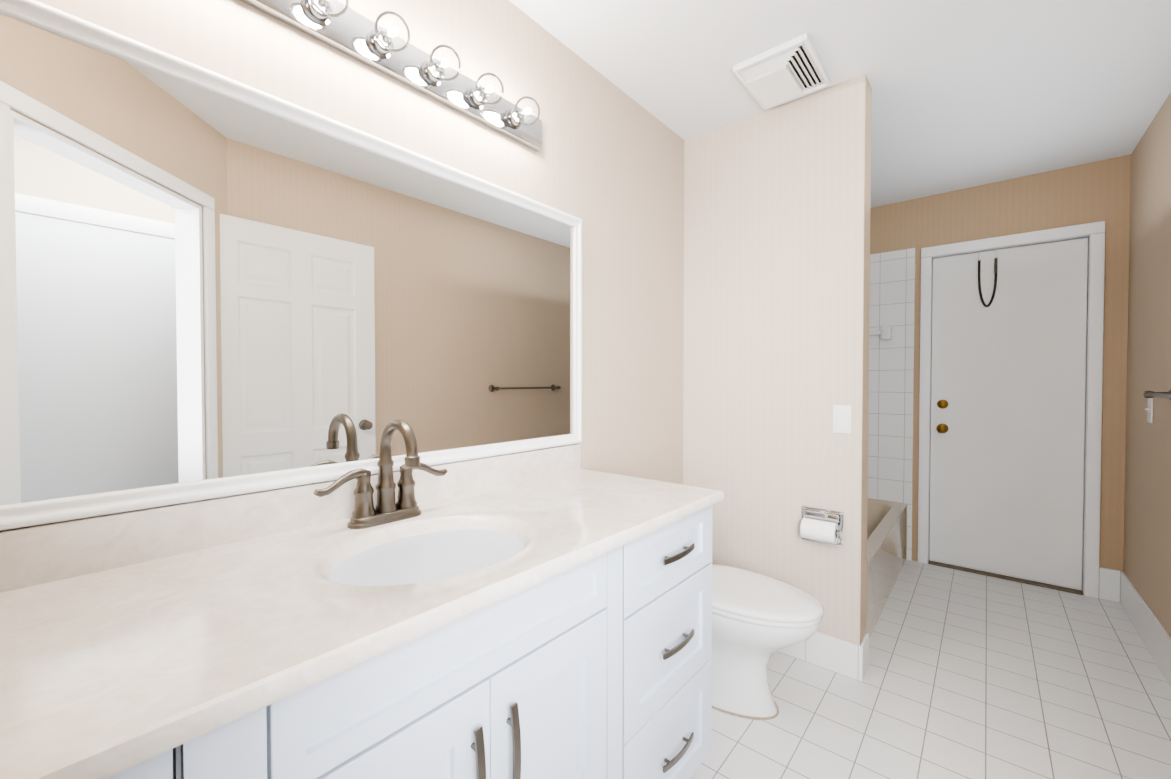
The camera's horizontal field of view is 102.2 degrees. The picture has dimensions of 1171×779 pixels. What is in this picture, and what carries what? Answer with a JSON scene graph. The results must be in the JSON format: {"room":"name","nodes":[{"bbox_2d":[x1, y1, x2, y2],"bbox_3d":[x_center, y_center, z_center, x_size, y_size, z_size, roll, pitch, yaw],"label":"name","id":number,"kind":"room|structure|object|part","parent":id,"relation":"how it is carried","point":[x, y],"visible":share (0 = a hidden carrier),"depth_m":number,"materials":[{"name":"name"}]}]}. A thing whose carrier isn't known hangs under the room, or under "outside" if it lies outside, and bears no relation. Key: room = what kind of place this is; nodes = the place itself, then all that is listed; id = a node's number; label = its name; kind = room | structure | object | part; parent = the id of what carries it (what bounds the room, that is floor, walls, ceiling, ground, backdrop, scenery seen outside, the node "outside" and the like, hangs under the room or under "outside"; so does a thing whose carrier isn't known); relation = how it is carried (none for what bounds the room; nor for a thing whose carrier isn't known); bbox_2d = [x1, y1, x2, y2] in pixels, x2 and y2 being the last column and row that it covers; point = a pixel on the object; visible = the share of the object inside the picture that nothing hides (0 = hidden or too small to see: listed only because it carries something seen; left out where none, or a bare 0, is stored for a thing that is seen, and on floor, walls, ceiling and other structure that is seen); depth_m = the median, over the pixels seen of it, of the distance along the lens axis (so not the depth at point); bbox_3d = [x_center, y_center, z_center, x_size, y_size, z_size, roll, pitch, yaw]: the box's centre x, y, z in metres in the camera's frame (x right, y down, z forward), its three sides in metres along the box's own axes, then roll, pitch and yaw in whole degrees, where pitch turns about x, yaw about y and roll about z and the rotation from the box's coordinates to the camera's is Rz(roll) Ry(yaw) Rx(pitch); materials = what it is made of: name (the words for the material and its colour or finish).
{"room":"bathroom","nodes":[
{"label":"bathroom","id":0,"kind":"room"},
{"bbox_2d":[36,0,683,484],"bbox_3d":[0.191,-0.042,2.134,0.100,2.440,4.432,1,1,40],"label":"wall","id":1,"kind":"structure","parent":0,"point":[604,164],"depth_m":1.70,"materials":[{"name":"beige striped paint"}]},
{"bbox_2d":[0,0,581,530],"bbox_3d":[-0.572,-0.208,1.134,0.022,0.843,1.716,1,1,40],"label":"mirror","id":2,"kind":"object","parent":1,"relation":"attached to","point":[212,284],"visible":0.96,"depth_m":0.96,"materials":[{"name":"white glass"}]},
{"bbox_3d":[-0.572,-0.611,1.127,0.022,0.038,1.716,1,1,40],"label":"frame","id":3,"kind":"part","parent":2,"relation":"part of","materials":[{"name":"white paint"}]},
{"bbox_3d":[-0.029,-0.219,1.773,0.022,0.843,0.038,1,1,40],"label":"frame","id":4,"kind":"part","parent":2,"relation":"part of","materials":[{"name":"white paint"}]},
{"bbox_2d":[241,0,541,151],"bbox_3d":[-0.521,-0.855,1.100,0.131,0.100,1.255,1,1,40],"label":"sconce","id":5,"kind":"object","parent":1,"relation":"attached to","point":[341,27],"visible":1,"depth_m":1.23,"materials":[{"name":"silver metal"}]},
{"bbox_2d":[301,0,331,25],"bbox_3d":[-0.596,-0.855,1.055,0.028,0.062,0.062,1,1,40],"label":"socket","id":6,"kind":"object","parent":5,"relation":"attached to","point":[310,16],"depth_m":1.05,"materials":[{"name":"silver metal"}]},
{"bbox_3d":[-0.577,-0.854,1.039,0.027,0.015,0.016,1,1,40],"label":"stem","id":7,"kind":"part","parent":5,"relation":"part of","materials":[{"name":"silver metal"}]},
{"bbox_3d":[-0.558,-0.854,1.023,0.087,0.080,0.080,1,1,40],"label":"bulb","id":8,"kind":"part","parent":5,"relation":"part of","materials":[{"name":"clear glass"}]},
{"bbox_2d":[367,29,393,58],"bbox_3d":[-0.502,-0.856,1.166,0.028,0.062,0.062,1,1,40],"label":"socket","id":9,"kind":"object","parent":5,"relation":"attached to","point":[375,49],"depth_m":1.16,"materials":[{"name":"silver metal"}]},
{"bbox_3d":[-0.483,-0.856,1.149,0.027,0.015,0.016,1,1,40],"label":"stem","id":10,"kind":"part","parent":5,"relation":"part of","materials":[{"name":"silver metal"}]},
{"bbox_3d":[-0.464,-0.856,1.134,0.087,0.080,0.080,1,1,40],"label":"bulb","id":11,"kind":"part","parent":5,"relation":"part of","materials":[{"name":"clear glass"}]},
{"bbox_2d":[421,60,443,85],"bbox_3d":[-0.408,-0.858,1.276,0.028,0.062,0.062,1,1,40],"label":"socket","id":12,"kind":"object","parent":5,"relation":"attached to","point":[429,77],"depth_m":1.27,"materials":[{"name":"silver metal"}]},
{"bbox_3d":[-0.389,-0.858,1.260,0.027,0.015,0.016,1,1,40],"label":"stem","id":13,"kind":"part","parent":5,"relation":"part of","materials":[{"name":"silver metal"}]},
{"bbox_3d":[-0.370,-0.858,1.244,0.087,0.080,0.080,1,1,40],"label":"bulb","id":14,"kind":"part","parent":5,"relation":"part of","materials":[{"name":"clear glass"}]},
{"bbox_2d":[467,86,486,109],"bbox_3d":[-0.314,-0.860,1.387,0.028,0.062,0.062,1,1,40],"label":"socket","id":15,"kind":"object","parent":5,"relation":"attached to","point":[473,101],"depth_m":1.38,"materials":[{"name":"silver metal"}]},
{"bbox_3d":[-0.295,-0.860,1.370,0.027,0.015,0.016,1,1,40],"label":"stem","id":16,"kind":"part","parent":5,"relation":"part of","materials":[{"name":"silver metal"}]},
{"bbox_3d":[-0.277,-0.860,1.355,0.087,0.080,0.080,1,1,40],"label":"bulb","id":17,"kind":"part","parent":5,"relation":"part of","materials":[{"name":"clear glass"}]},
{"bbox_2d":[505,108,523,128],"bbox_3d":[-0.220,-0.862,1.497,0.028,0.062,0.062,1,1,40],"label":"socket","id":18,"kind":"object","parent":5,"relation":"attached to","point":[512,121],"depth_m":1.49,"materials":[{"name":"silver metal"}]},
{"bbox_3d":[-0.201,-0.862,1.481,0.027,0.015,0.016,1,1,40],"label":"stem","id":19,"kind":"part","parent":5,"relation":"part of","materials":[{"name":"silver metal"}]},
{"bbox_3d":[-0.183,-0.861,1.465,0.087,0.080,0.080,1,1,40],"label":"bulb","id":20,"kind":"part","parent":5,"relation":"part of","materials":[{"name":"clear glass"}]},
{"bbox_2d":[683,74,864,644],"bbox_3d":[0.851,-0.044,2.215,0.802,2.440,0.130,1,1,40],"label":"wall","id":21,"kind":"structure","parent":0,"point":[773,254],"depth_m":2.11,"materials":[{"name":"beige paint"}]},
{"bbox_2d":[777,632,862,681],"bbox_3d":[0.815,1.107,2.172,0.803,0.140,0.010,1,1,40],"label":"baseboard","id":22,"kind":"structure","parent":21,"relation":"attached to","point":[836,655],"depth_m":1.98,"materials":[{"name":"white wood"}]},
{"bbox_2d":[800,505,843,546],"bbox_3d":[0.978,0.577,1.974,0.164,0.146,0.088,1,1,40],"label":"paper holder","id":23,"kind":"object","parent":21,"relation":"attached to","point":[822,525],"visible":1,"depth_m":1.96,"materials":[{"name":"white paper"}]},
{"bbox_2d":[804,509,839,522],"bbox_3d":[0.995,0.533,1.994,0.136,0.030,0.026,1,1,40],"label":"hood","id":24,"kind":"object","parent":23,"relation":"attached to","point":[833,516],"depth_m":1.98,"materials":[{"name":"silver metal"}]},
{"bbox_3d":[1.002,0.643,2.004,0.164,0.014,0.011,1,1,40],"label":"frame","id":25,"kind":"part","parent":23,"relation":"part of","materials":[{"name":"silver metal"}]},
{"bbox_3d":[1.002,0.511,2.002,0.164,0.014,0.011,1,1,40],"label":"frame","id":26,"kind":"part","parent":23,"relation":"part of","materials":[{"name":"silver metal"}]},
{"bbox_3d":[1.059,0.578,1.954,0.014,0.118,0.011,1,1,40],"label":"frame","id":27,"kind":"part","parent":23,"relation":"part of","materials":[{"name":"silver metal"}]},
{"bbox_2d":[832,405,851,433],"bbox_3d":[1.057,0.123,1.950,0.070,0.115,0.008,1,1,40],"label":"switch","id":28,"kind":"object","parent":21,"relation":"attached to","point":[841,420],"visible":1,"depth_m":1.95,"materials":[{"name":"white plastic"}]},
{"bbox_2d":[860,633,868,678],"bbox_3d":[1.163,1.111,1.969,0.010,0.140,0.130,1,1,40],"label":"baseboard","id":29,"kind":"structure","parent":21,"relation":"attached to","point":[865,644],"depth_m":1.96,"materials":[{"name":"wood"}]},
{"bbox_2d":[859,74,871,645],"bbox_3d":[1.157,-0.039,1.954,0.002,2.440,0.130,1,1,40],"label":"wall cap","id":30,"kind":"object","parent":21,"relation":"attached to","point":[865,350],"visible":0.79,"depth_m":1.95,"materials":[{"name":"beige paint"}]},
{"bbox_2d":[509,0,1170,207],"bbox_3d":[1.157,-1.257,0.007,4.300,0.060,6.392,1,1,40],"label":"ceiling","id":31,"kind":"structure","parent":0,"point":[969,93],"depth_m":1.84,"materials":[{"name":"paint"}]},
{"bbox_2d":[733,33,830,109],"bbox_3d":[0.784,-1.246,1.878,0.270,0.024,0.340,1,1,40],"label":"ceiling vent","id":32,"kind":"object","parent":31,"relation":"in","point":[794,68],"visible":0.98,"depth_m":1.85,"materials":[{"name":"white paint"}]},
{"bbox_3d":[0.779,-1.245,1.941,0.152,0.020,0.222,1,1,40],"label":"panel","id":33,"kind":"part","parent":32,"relation":"part of","materials":[{"name":"white paint"}]},
{"bbox_2d":[690,559,1170,778],"bbox_3d":[1.157,1.243,0.049,4.300,0.060,6.392,1,1,40],"label":"floor","id":34,"kind":"structure","parent":0,"point":[969,675],"depth_m":1.80,"materials":[{"name":"tile"}]},
{"bbox_2d":[0,419,723,778],"bbox_3d":[-0.361,0.634,0.962,0.586,1.127,1.706,1,1,40],"label":"bathroom vanity","id":35,"kind":"object","parent":34,"relation":"on","point":[542,613],"visible":1,"depth_m":0.80,"materials":[{"name":"white wood"}]},
{"bbox_3d":[-0.572,0.737,0.321,0.019,0.755,0.450,1,1,40],"label":"door","id":36,"kind":"part","parent":35,"relation":"part of","materials":[{"name":"white wood"}]},
{"bbox_2d":[0,444,580,592],"bbox_3d":[-0.577,0.263,1.139,0.019,0.096,1.706,1,1,40],"label":"backsplash","id":37,"kind":"structure","parent":35,"relation":"on","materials":[{"name":"stone"}]},
{"bbox_2d":[314,419,447,528],"bbox_3d":[-0.434,0.189,1.089,0.169,0.242,0.321,1,1,40],"label":"faucet","id":38,"kind":"object","parent":35,"relation":"on","point":[405,513],"depth_m":1.10,"materials":[{"name":"silver metal"}]},
{"bbox_3d":[-0.268,0.797,0.680,0.019,0.622,0.316,1,1,40],"label":"door","id":39,"kind":"part","parent":35,"relation":"part of","materials":[{"name":"white wood"}]},
{"bbox_3d":[-0.174,0.574,0.756,0.020,0.009,0.009,1,1,40],"label":"pull post","id":40,"kind":"part","parent":35,"relation":"part of","materials":[{"name":"silver metal"}]},
{"bbox_3d":[-0.168,0.629,0.752,0.014,0.177,0.014,1,1,40],"label":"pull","id":41,"kind":"part","parent":35,"relation":"part of","materials":[{"name":"silver metal"}]},
{"bbox_3d":[-0.120,0.628,0.808,0.014,0.177,0.014,1,1,40],"label":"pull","id":42,"kind":"part","parent":35,"relation":"part of","materials":[{"name":"silver metal"}]},
{"bbox_3d":[-0.062,0.793,0.922,0.019,0.622,0.316,1,1,40],"label":"door","id":43,"kind":"part","parent":35,"relation":"part of","materials":[{"name":"white wood"}]},
{"bbox_3d":[0.230,0.671,1.264,0.019,0.286,0.450,1,1,40],"label":"drawer","id":44,"kind":"part","parent":35,"relation":"part of","materials":[{"name":"white wood"}]},
{"bbox_3d":[0.230,0.959,1.269,0.019,0.278,0.450,1,1,40],"label":"drawer","id":45,"kind":"part","parent":35,"relation":"part of","materials":[{"name":"white wood"}]},
{"bbox_3d":[0.230,0.432,1.260,0.019,0.181,0.450,1,1,40],"label":"drawer","id":46,"kind":"part","parent":35,"relation":"part of","materials":[{"name":"white wood"}]},
{"bbox_3d":[0.251,0.672,1.246,0.014,0.014,0.157,1,1,40],"label":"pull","id":47,"kind":"part","parent":35,"relation":"part of","materials":[{"name":"silver metal"}]},
{"bbox_3d":[0.251,0.960,1.250,0.014,0.014,0.157,1,1,40],"label":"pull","id":48,"kind":"part","parent":35,"relation":"part of","materials":[{"name":"silver metal"}]},
{"bbox_3d":[0.251,0.432,1.242,0.014,0.014,0.157,1,1,40],"label":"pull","id":49,"kind":"part","parent":35,"relation":"part of","materials":[{"name":"silver metal"}]},
{"bbox_2d":[712,564,823,719],"bbox_3d":[0.522,0.837,1.866,0.764,0.690,0.450,1,1,40],"label":"toilet","id":50,"kind":"object","parent":34,"relation":"on","point":[758,619],"visible":0.35,"depth_m":1.71,"materials":[{"name":"white ceramic"}]},
{"bbox_3d":[0.598,0.989,1.804,0.541,0.388,0.362,1,1,40],"label":"bowl","id":51,"kind":"part","parent":50,"relation":"part of","materials":[{"name":"white ceramic"}]},
{"bbox_3d":[0.618,0.786,1.783,0.504,0.018,0.374,1,1,40],"label":"seat","id":52,"kind":"part","parent":50,"relation":"part of","materials":[{"name":"white plastic"}]},
{"bbox_3d":[0.618,0.762,1.783,0.513,0.026,0.378,1,1,40],"label":"lid","id":53,"kind":"part","parent":50,"relation":"part of","materials":[{"name":"white ceramic"}]},
{"bbox_2d":[866,498,906,638],"bbox_3d":[1.394,0.973,2.880,0.770,0.385,1.542,1,1,40],"label":"bathtub","id":54,"kind":"object","parent":34,"relation":"on","point":[886,539],"visible":0.25,"depth_m":2.66,"materials":[{"name":"ceramic"}]},
{"bbox_2d":[870,154,1130,577],"bbox_3d":[2.304,-0.060,3.181,1.765,2.440,0.100,1,1,40],"label":"wall","id":55,"kind":"structure","parent":0,"point":[1112,190],"depth_m":2.71,"materials":[{"name":"beige paint"}]},
{"bbox_2d":[868,248,914,504],"bbox_3d":[1.904,-0.087,3.449,0.808,1.735,0.008,1,1,40],"label":"wall tile","id":56,"kind":"structure","parent":55,"relation":"attached to","point":[891,391],"depth_m":3.26,"materials":[{"name":"white tile"}]},
{"bbox_2d":[869,325,891,339],"bbox_3d":[1.884,-0.394,3.415,0.555,0.100,0.061,1,1,40],"label":"rail","id":57,"kind":"object","parent":56,"relation":"attached to","point":[885,332],"visible":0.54,"depth_m":3.24,"materials":[{"name":"white ceramic"}]},
{"bbox_3d":[2.072,-0.391,3.254,0.060,0.100,0.061,1,1,40],"label":"post","id":58,"kind":"part","parent":57,"relation":"part of","materials":[{"name":"white ceramic"}]},
{"bbox_2d":[906,505,911,559],"bbox_3d":[2.201,0.972,3.214,0.028,0.375,0.008,1,1,40],"label":"wall tile","id":59,"kind":"structure","parent":55,"relation":"attached to","point":[909,533],"depth_m":3.21,"materials":[{"name":"white tile"}]},
{"bbox_2d":[928,258,932,560],"bbox_3d":[2.310,0.135,3.178,0.016,2.050,0.101,1,1,40],"label":"trim","id":60,"kind":"structure","parent":55,"relation":"attached to","point":[930,407],"depth_m":3.15,"materials":[{"name":"white paint"}]},
{"bbox_2d":[928,560,1082,594],"bbox_3d":[2.580,1.158,2.946,0.715,0.012,0.081,1,1,40],"label":"door sill","id":61,"kind":"structure","parent":55,"relation":"attached to","point":[1065,589],"depth_m":2.90,"materials":[{"name":"brown wood"}]},
{"bbox_2d":[929,238,1087,590],"bbox_3d":[2.588,0.143,2.939,0.711,2.017,0.035,1,1,40],"label":"door","id":62,"kind":"structure","parent":55,"relation":"in","point":[1008,377],"depth_m":2.90,"materials":[{"name":"paint"}]},
{"bbox_2d":[936,424,947,432],"bbox_3d":[2.331,0.257,3.091,0.064,0.064,0.069,1,1,40],"label":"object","id":63,"kind":"structure","parent":62,"relation":"attached to","point":[941,428],"depth_m":3.07,"materials":[{"name":"gold metal"}]},
{"bbox_2d":[937,400,947,408],"bbox_3d":[2.347,0.096,3.107,0.060,0.060,0.021,1,1,40],"label":"door lock","id":64,"kind":"object","parent":62,"relation":"attached to","point":[942,404],"depth_m":3.10,"materials":[{"name":"gold metal"}]},
{"bbox_2d":[932,235,1089,258],"bbox_3d":[2.590,-0.877,2.924,0.717,0.016,0.101,1,1,40],"label":"trim","id":65,"kind":"structure","parent":55,"relation":"attached to","point":[1021,245],"depth_m":2.87,"materials":[{"name":"white paint"}]},
{"bbox_2d":[918,221,1104,598],"bbox_3d":[2.551,0.115,2.895,0.831,2.100,0.018,1,1,40],"label":"door frame","id":66,"kind":"structure","parent":55,"relation":"attached to","point":[1094,409],"depth_m":2.66,"materials":[{"name":"white paint"}]},
{"bbox_2d":[1082,236,1089,594],"bbox_3d":[2.869,0.143,2.703,0.016,2.050,0.101,1,1,40],"label":"trim","id":67,"kind":"structure","parent":55,"relation":"attached to","point":[1086,390],"depth_m":2.69,"materials":[{"name":"white paint"}]},
{"bbox_2d":[1099,567,1119,602],"bbox_3d":[2.901,1.082,2.619,0.078,0.175,0.010,1,1,40],"label":"baseboard","id":68,"kind":"structure","parent":55,"relation":"attached to","point":[1109,584],"depth_m":2.62,"materials":[{"name":"wood"}]},
{"bbox_2d":[1123,92,1170,637],"bbox_3d":[1.960,-0.029,1.336,0.100,2.440,3.357,1,1,40],"label":"wall","id":69,"kind":"structure","parent":0,"point":[1147,542],"depth_m":2.20,"materials":[{"name":"beige paint"}]},
{"bbox_2d":[1120,572,1170,686],"bbox_3d":[1.904,1.103,1.375,0.010,0.175,3.175,1,1,40],"label":"baseboard","id":70,"kind":"structure","parent":69,"relation":"attached to","point":[1153,634],"depth_m":2.15,"materials":[{"name":"wood"}]},
{"bbox_2d":[1145,398,1152,422],"bbox_3d":[2.605,0.097,2.190,0.017,0.115,0.070,1,1,40],"label":"light switch","id":71,"kind":"object","parent":69,"relation":"attached to","point":[1149,408],"visible":0.88,"depth_m":2.17,"materials":[{"name":"plastic"}]},
{"bbox_2d":[1143,389,1170,400],"bbox_3d":[2.134,0.025,1.684,0.082,0.056,0.740,1,1,40],"label":"towel rail","id":72,"kind":"object","parent":69,"relation":"attached to","point":[1149,394],"visible":1,"depth_m":1.91,"materials":[{"name":"silver metal"}]},
{"bbox_3d":[2.490,-0.839,2.989,0.007,0.066,0.064,1,1,40],"label":"hook","id":73,"kind":"object","parent":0,"visible":0},
{"bbox_2d":[978,257,997,306],"bbox_3d":[2.510,-0.666,2.953,0.093,0.301,0.012,1,1,40],"label":"strap","id":74,"kind":"object","parent":73,"relation":"hanging from","point":[980,292],"visible":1,"depth_m":2.96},
{"bbox_2d":[994,258,997,272],"bbox_3d":[2.539,-0.766,2.926,0.017,0.090,0.015,1,1,40],"label":"clip","id":75,"kind":"object","parent":74,"relation":"attached to","point":[995,264],"visible":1,"depth_m":2.92,"materials":[{"name":"silver metal"}]}
]}

